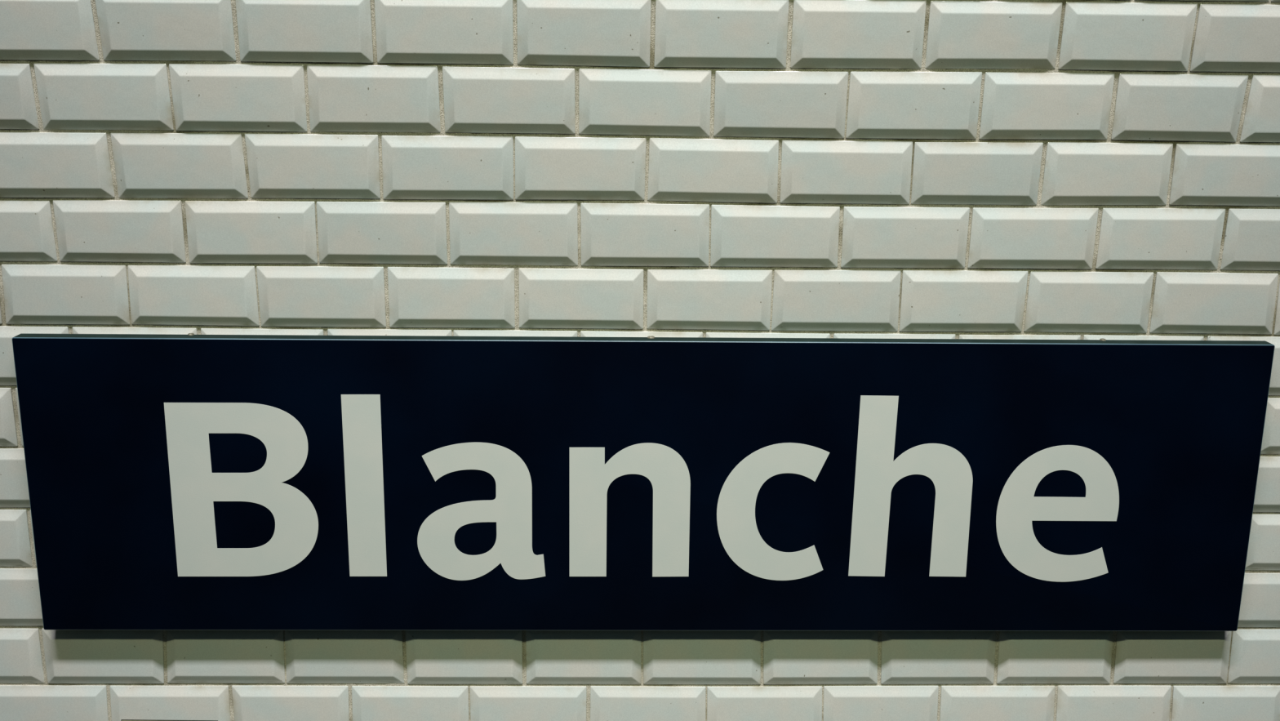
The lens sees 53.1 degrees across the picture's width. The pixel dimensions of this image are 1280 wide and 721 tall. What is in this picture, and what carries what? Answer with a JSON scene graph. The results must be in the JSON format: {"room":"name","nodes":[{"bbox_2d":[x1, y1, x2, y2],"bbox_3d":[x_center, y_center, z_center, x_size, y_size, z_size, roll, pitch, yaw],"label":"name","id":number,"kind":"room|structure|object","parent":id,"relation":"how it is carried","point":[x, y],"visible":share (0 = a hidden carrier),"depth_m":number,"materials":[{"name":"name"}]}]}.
{"room":"metro station","nodes":[
{"label":"metro station","id":0,"kind":"room"},
{"bbox_2d":[0,0,1279,720],"bbox_3d":[0.028,0.140,1.358,6.600,3.240,1.536,0,-8,-1],"label":"wall","id":1,"kind":"structure","parent":0,"point":[858,169],"depth_m":1.49,"materials":[{"name":"tile"}]},
{"bbox_2d":[120,719,217,720],"bbox_3d":[-0.601,0.468,1.637,0.122,0.018,0.006,0,-8,-1],"label":"wall plate","id":2,"kind":"object","parent":1,"relation":"attached to","point":[121,719],"visible":1,"depth_m":1.64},
{"bbox_2d":[12,333,1275,631],"bbox_3d":[0.010,0.154,1.566,1.493,0.355,0.156,0,-8,-1],"label":"name sign","id":3,"kind":"object","parent":1,"relation":"attached to","point":[190,481],"visible":1,"depth_m":1.55,"materials":[{"name":"blue metal"}]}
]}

